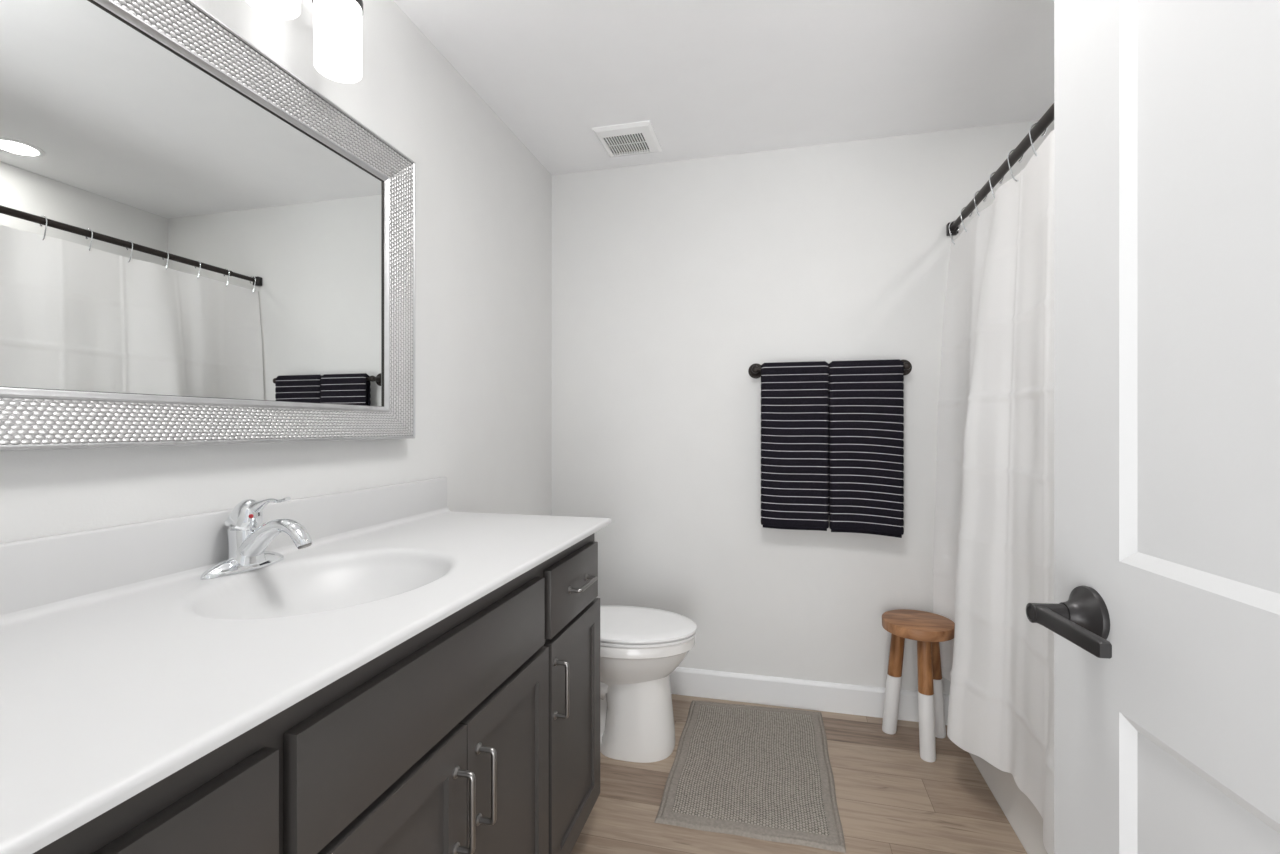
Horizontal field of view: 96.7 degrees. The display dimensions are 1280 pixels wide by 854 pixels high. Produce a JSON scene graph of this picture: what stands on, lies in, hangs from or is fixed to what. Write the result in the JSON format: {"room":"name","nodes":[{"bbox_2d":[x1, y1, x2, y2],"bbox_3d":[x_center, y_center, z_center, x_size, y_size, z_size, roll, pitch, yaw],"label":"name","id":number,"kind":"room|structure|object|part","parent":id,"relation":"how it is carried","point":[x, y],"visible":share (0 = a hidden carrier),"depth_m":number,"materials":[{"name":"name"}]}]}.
{"room":"bathroom","nodes":[
{"label":"bathroom","id":0,"kind":"room"},
{"bbox_2d":[0,0,551,542],"bbox_3d":[-0.794,0.000,1.479,0.100,2.440,2.653,0,0,14],"label":"wall","id":1,"kind":"structure","parent":0,"point":[483,200],"depth_m":1.80,"materials":[{"name":"paint"}]},
{"bbox_2d":[0,0,414,450],"bbox_3d":[-0.805,-0.367,1.117,0.050,0.801,1.108,0,0,14],"label":"wall mirror","id":2,"kind":"object","parent":1,"relation":"attached to","point":[199,245],"visible":1,"depth_m":1.04,"materials":[{"name":"silver metal"}]},
{"bbox_2d":[0,477,446,614],"bbox_3d":[-0.830,0.228,1.079,0.020,0.127,1.609,0,0,14],"label":"backsplash","id":3,"kind":"structure","parent":1,"relation":"attached to","point":[34,572],"depth_m":0.99,"materials":[{"name":"stone"}]},
{"bbox_2d":[245,0,362,83],"bbox_3d":[-0.745,-0.935,1.102,0.176,0.279,0.464,0,0,14],"label":"vanity light","id":4,"kind":"object","parent":1,"relation":"attached to","point":[337,24],"visible":1,"depth_m":1.23,"materials":[{"name":"white glass"}]},
{"bbox_3d":[-0.708,-0.896,1.094,0.097,0.160,0.097,0,0,14],"label":"lamp shade","id":5,"kind":"part","parent":4,"relation":"part of","materials":[{"name":"white glass"}]},
{"bbox_2d":[250,0,297,15],"bbox_3d":[-0.708,-0.823,1.094,0.088,0.001,0.088,0,0,14],"label":"diffuser","id":6,"kind":"object","parent":4,"relation":"attached to","point":[266,7],"depth_m":1.11,"materials":[{"name":"white glass"}]},
{"bbox_3d":[-0.675,-0.876,1.272,0.097,0.160,0.097,0,0,14],"label":"lamp shade","id":7,"kind":"part","parent":4,"relation":"part of","materials":[{"name":"white glass"}]},
{"bbox_2d":[316,57,359,79],"bbox_3d":[-0.675,-0.802,1.272,0.088,0.001,0.088,0,0,14],"label":"diffuser","id":8,"kind":"object","parent":4,"relation":"attached to","point":[332,68],"depth_m":1.27,"materials":[{"name":"white glass"}]},
{"bbox_2d":[393,0,1053,174],"bbox_3d":[0.442,-1.260,1.226,2.620,0.080,2.753,0,0,14],"label":"ceiling","id":9,"kind":"structure","parent":0,"point":[711,78],"depth_m":1.92,"materials":[{"name":"paint"}]},
{"bbox_2d":[592,120,662,157],"bbox_3d":[-0.048,-1.212,2.412,0.242,0.016,0.249,0,0,14],"label":"ceiling vent","id":10,"kind":"object","parent":9,"relation":"in","point":[634,138],"visible":1,"depth_m":2.38,"materials":[{"name":"white plastic"}]},
{"bbox_2d":[603,133,650,155],"bbox_3d":[-0.054,-1.208,2.429,0.175,0.006,0.166,0,0,14],"label":"grille","id":11,"kind":"object","parent":10,"relation":"attached to","point":[618,144],"depth_m":2.43,"materials":[{"name":"white plastic"}]},
{"bbox_2d":[570,694,1026,853],"bbox_3d":[0.392,1.250,1.022,2.620,0.060,3.173,0,0,14],"label":"floor","id":12,"kind":"structure","parent":0,"point":[891,800],"depth_m":1.83,"materials":[{"name":"wood"}]},
{"bbox_2d":[33,533,599,853],"bbox_3d":[-0.557,0.756,1.010,0.583,0.928,1.595,0,0,14],"label":"vanity cabinet","id":13,"kind":"object","parent":12,"relation":"on","point":[478,732],"visible":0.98,"depth_m":0.89,"materials":[{"name":"grey paint"}]},
{"bbox_3d":[-0.447,0.426,0.432,0.020,0.155,0.386,0,0,14],"label":"drawer","id":14,"kind":"part","parent":13,"relation":"part of","materials":[{"name":"grey paint"}]},
{"bbox_2d":[0,477,611,853],"bbox_3d":[-0.558,0.280,1.015,0.578,0.231,1.615,0,0,14],"label":"countertop","id":15,"kind":"structure","parent":13,"relation":"on","point":[122,668],"depth_m":0.80,"materials":[{"name":"stone"}]},
{"bbox_2d":[200,497,312,579],"bbox_3d":[-0.725,0.206,1.119,0.181,0.139,0.156,0,0,-14],"label":"sink faucet","id":16,"kind":"object","parent":15,"relation":"on","point":[248,538],"visible":1,"depth_m":1.08,"materials":[{"name":"silver metal"}]},
{"bbox_3d":[-0.769,0.261,1.109,0.052,0.028,0.174,0,0,14],"label":"plate","id":17,"kind":"part","parent":16,"relation":"part of","materials":[{"name":"silver metal"}]},
{"bbox_3d":[-0.772,0.171,1.110,0.063,0.060,0.066,0,0,14],"label":"handle","id":18,"kind":"part","parent":16,"relation":"part of","materials":[{"name":"silver metal"}]},
{"bbox_3d":[-0.727,0.157,1.110,0.083,0.040,0.034,0,0,-2],"label":"lever","id":19,"kind":"part","parent":16,"relation":"part of","materials":[{"name":"silver metal"}]},
{"bbox_3d":[-0.701,0.217,1.092,0.160,0.086,0.053,0,0,14],"label":"spout","id":20,"kind":"part","parent":16,"relation":"part of","materials":[{"name":"silver metal"}]},
{"bbox_3d":[-0.352,0.810,0.815,0.020,0.589,0.356,0,0,14],"label":"cabinet door","id":21,"kind":"part","parent":13,"relation":"part of","materials":[{"name":"grey paint"}]},
{"bbox_3d":[-0.291,0.642,0.948,0.036,0.147,0.019,0,0,14],"label":"handle","id":22,"kind":"part","parent":13,"relation":"part of","materials":[{"name":"silver metal"}]},
{"bbox_3d":[-0.273,0.642,1.019,0.036,0.147,0.019,0,0,14],"label":"handle","id":23,"kind":"part","parent":13,"relation":"part of","materials":[{"name":"silver metal"}]},
{"bbox_3d":[-0.266,0.810,1.164,0.020,0.589,0.356,0,0,14],"label":"cabinet door","id":24,"kind":"part","parent":13,"relation":"part of","materials":[{"name":"grey paint"}]},
{"bbox_3d":[-0.187,0.632,1.369,0.036,0.147,0.019,0,0,14],"label":"handle","id":25,"kind":"part","parent":13,"relation":"part of","materials":[{"name":"silver metal"}]},
{"bbox_3d":[-0.178,0.423,1.525,0.020,0.162,0.358,0,0,14],"label":"drawer","id":26,"kind":"part","parent":13,"relation":"part of","materials":[{"name":"grey paint"}]},
{"bbox_3d":[-0.174,0.811,1.538,0.020,0.588,0.377,0,0,14],"label":"cabinet door","id":27,"kind":"part","parent":13,"relation":"part of","materials":[{"name":"grey paint"}]},
{"bbox_3d":[-0.149,0.420,1.524,0.036,0.019,0.147,0,0,14],"label":"handle","id":28,"kind":"part","parent":13,"relation":"part of","materials":[{"name":"silver metal"}]},
{"bbox_2d":[600,605,696,762],"bbox_3d":[-0.155,0.836,2.232,0.760,0.768,0.420,0,0,14],"label":"toilet","id":29,"kind":"object","parent":12,"relation":"on","point":[640,647],"visible":0.42,"depth_m":2.09,"materials":[{"name":"ceramic"}]},
{"bbox_3d":[-0.049,0.892,2.206,0.528,0.215,0.374,0,0,14],"label":"bowl","id":30,"kind":"part","parent":29,"relation":"part of","materials":[{"name":"ceramic"}]},
{"bbox_3d":[-0.038,0.759,2.203,0.518,0.022,0.380,0,0,14],"label":"lid","id":31,"kind":"part","parent":29,"relation":"part of","materials":[{"name":"white plastic"}]},
{"bbox_2d":[654,700,845,852],"bbox_3d":[0.410,1.214,2.086,0.573,0.015,0.823,0,0,14],"label":"bath mat","id":32,"kind":"object","parent":12,"relation":"on","point":[756,772],"visible":1,"depth_m":1.95,"materials":[{"name":"beige fabric"}]},
{"bbox_2d":[882,609,954,761],"bbox_3d":[1.078,0.984,2.203,0.259,0.472,0.270,0,0,14],"label":"wooden stool","id":33,"kind":"object","parent":12,"relation":"on","point":[928,629],"visible":0.97,"depth_m":2.19,"materials":[{"name":"brown wood"}]},
{"bbox_3d":[1.021,0.888,2.263,0.052,0.198,0.069,0,0,-44],"label":"leg","id":34,"kind":"part","parent":33,"relation":"part of","materials":[{"name":"brown wood"}]},
{"bbox_3d":[1.079,0.768,2.208,0.259,0.040,0.259,0,0,14],"label":"seat","id":35,"kind":"part","parent":33,"relation":"part of","materials":[{"name":"brown wood"}]},
{"bbox_3d":[1.066,0.888,2.126,0.052,0.198,0.070,0,0,14],"label":"leg","id":36,"kind":"part","parent":33,"relation":"part of","materials":[{"name":"brown wood"}]},
{"bbox_3d":[1.155,0.888,2.243,0.069,0.198,0.052,0,0,-18],"label":"leg","id":37,"kind":"part","parent":33,"relation":"part of","materials":[{"name":"brown wood"}]},
{"bbox_2d":[969,753,1047,853],"bbox_3d":[1.417,1.010,1.517,0.661,0.420,1.519,0,0,14],"label":"bathtub","id":38,"kind":"object","parent":12,"relation":"on","point":[1021,813],"visible":0.02,"depth_m":1.71,"materials":[{"name":"white ceramic"}]},
{"bbox_2d":[1026,0,1279,853],"bbox_3d":[0.481,0.198,0.377,0.102,2.020,0.761,0,0,8],"label":"door","id":39,"kind":"structure","parent":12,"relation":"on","point":[1163,618],"depth_m":0.57,"materials":[{"name":"white paint"}]},
{"bbox_3d":[0.473,0.224,0.629,0.014,0.020,0.121,0,0,7],"label":"lever","id":40,"kind":"part","parent":39,"relation":"part of","materials":[{"name":"black metal"}]},
{"bbox_3d":[0.522,0.224,0.679,0.030,0.068,0.068,0,0,8],"label":"handle","id":41,"kind":"part","parent":39,"relation":"part of","materials":[{"name":"black metal"}]},
{"bbox_2d":[552,120,1053,693],"bbox_3d":[0.759,0.000,2.514,2.620,2.440,0.100,0,0,14],"label":"wall","id":42,"kind":"structure","parent":0,"point":[671,280],"depth_m":2.54,"materials":[{"name":"paint"}]},
{"bbox_2d":[670,667,948,724],"bbox_3d":[0.423,1.159,2.538,1.757,0.121,0.014,0,0,14],"label":"baseboard","id":43,"kind":"structure","parent":42,"relation":"attached to","point":[731,686],"depth_m":2.47,"materials":[{"name":"white paint"}]},
{"bbox_2d":[748,360,911,378],"bbox_3d":[0.798,-0.248,2.411,0.670,0.067,0.083,0,0,14],"label":"towel bar","id":44,"kind":"object","parent":42,"relation":"attached to","point":[754,371],"visible":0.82,"depth_m":2.44,"materials":[{"name":"black metal"}]},
{"bbox_3d":[0.505,-0.248,2.483,0.067,0.067,0.083,0,0,14],"label":"post","id":45,"kind":"part","parent":44,"relation":"part of","materials":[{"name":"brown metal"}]},
{"bbox_2d":[761,361,828,530],"bbox_3d":[0.655,0.079,2.414,0.277,0.710,0.062,0,0,14],"label":"striped towel","id":46,"kind":"object","parent":44,"relation":"hanging from","point":[794,395],"visible":1,"depth_m":2.39,"materials":[{"name":"black fabric"}]},
{"bbox_2d":[828,359,903,537],"bbox_3d":[0.929,0.087,2.346,0.287,0.725,0.062,0,0,14],"label":"striped towel","id":47,"kind":"object","parent":44,"relation":"hanging from","point":[866,402],"visible":1,"depth_m":2.32,"materials":[{"name":"black fabric"}]},
{"bbox_3d":[1.090,-0.248,2.339,0.067,0.067,0.083,0,0,14],"label":"post","id":48,"kind":"part","parent":44,"relation":"part of","materials":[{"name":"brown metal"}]},
{"bbox_2d":[946,103,1053,235],"bbox_3d":[1.096,-0.808,1.596,0.040,0.048,1.523,0,0,14],"label":"shower rod","id":49,"kind":"object","parent":42,"relation":"attached to","point":[1047,118],"visible":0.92,"depth_m":1.75,"materials":[{"name":"black metal"}]},
{"bbox_2d":[949,220,960,244],"bbox_3d":[1.267,-0.782,2.291,0.044,0.100,0.008,0,0,14],"label":"curtain hook","id":50,"kind":"object","parent":49,"relation":"hanging from","point":[954,220],"visible":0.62,"depth_m":2.29,"materials":[{"name":"silver metal"}]},
{"bbox_2d":[960,206,972,231],"bbox_3d":[1.231,-0.782,2.143,0.044,0.100,0.008,0,0,14],"label":"curtain hook","id":51,"kind":"object","parent":49,"relation":"hanging from","point":[965,206],"visible":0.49,"depth_m":2.14,"materials":[{"name":"silver metal"}]},
{"bbox_2d":[974,190,987,215],"bbox_3d":[1.194,-0.782,1.994,0.044,0.100,0.008,0,0,14],"label":"curtain hook","id":52,"kind":"object","parent":49,"relation":"hanging from","point":[984,200],"visible":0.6,"depth_m":2.00,"materials":[{"name":"silver metal"}]},
{"bbox_2d":[989,171,1003,198],"bbox_3d":[1.158,-0.782,1.846,0.044,0.100,0.008,0,0,14],"label":"curtain hook","id":53,"kind":"object","parent":49,"relation":"hanging from","point":[1000,182],"visible":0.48,"depth_m":1.85,"materials":[{"name":"silver metal"}]},
{"bbox_2d":[1007,149,1023,181],"bbox_3d":[1.121,-0.782,1.698,0.044,0.100,0.008,0,0,14],"label":"curtain hook","id":54,"kind":"object","parent":49,"relation":"hanging from","point":[1020,160],"visible":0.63,"depth_m":1.70,"materials":[{"name":"silver metal"}]},
{"bbox_2d":[933,130,1053,853],"bbox_3d":[1.032,0.133,1.624,0.169,1.776,1.468,0,0,14],"label":"shower curtain","id":55,"kind":"object","parent":54,"relation":"hanging from","point":[994,533],"visible":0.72,"depth_m":1.71,"materials":[{"name":"fabric"}]},
{"bbox_2d":[1029,122,1046,155],"bbox_3d":[1.085,-0.782,1.550,0.044,0.100,0.008,0,0,14],"label":"curtain hook","id":56,"kind":"object","parent":49,"relation":"hanging from","point":[1032,125],"visible":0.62,"depth_m":1.55,"materials":[{"name":"silver metal"}]}
]}

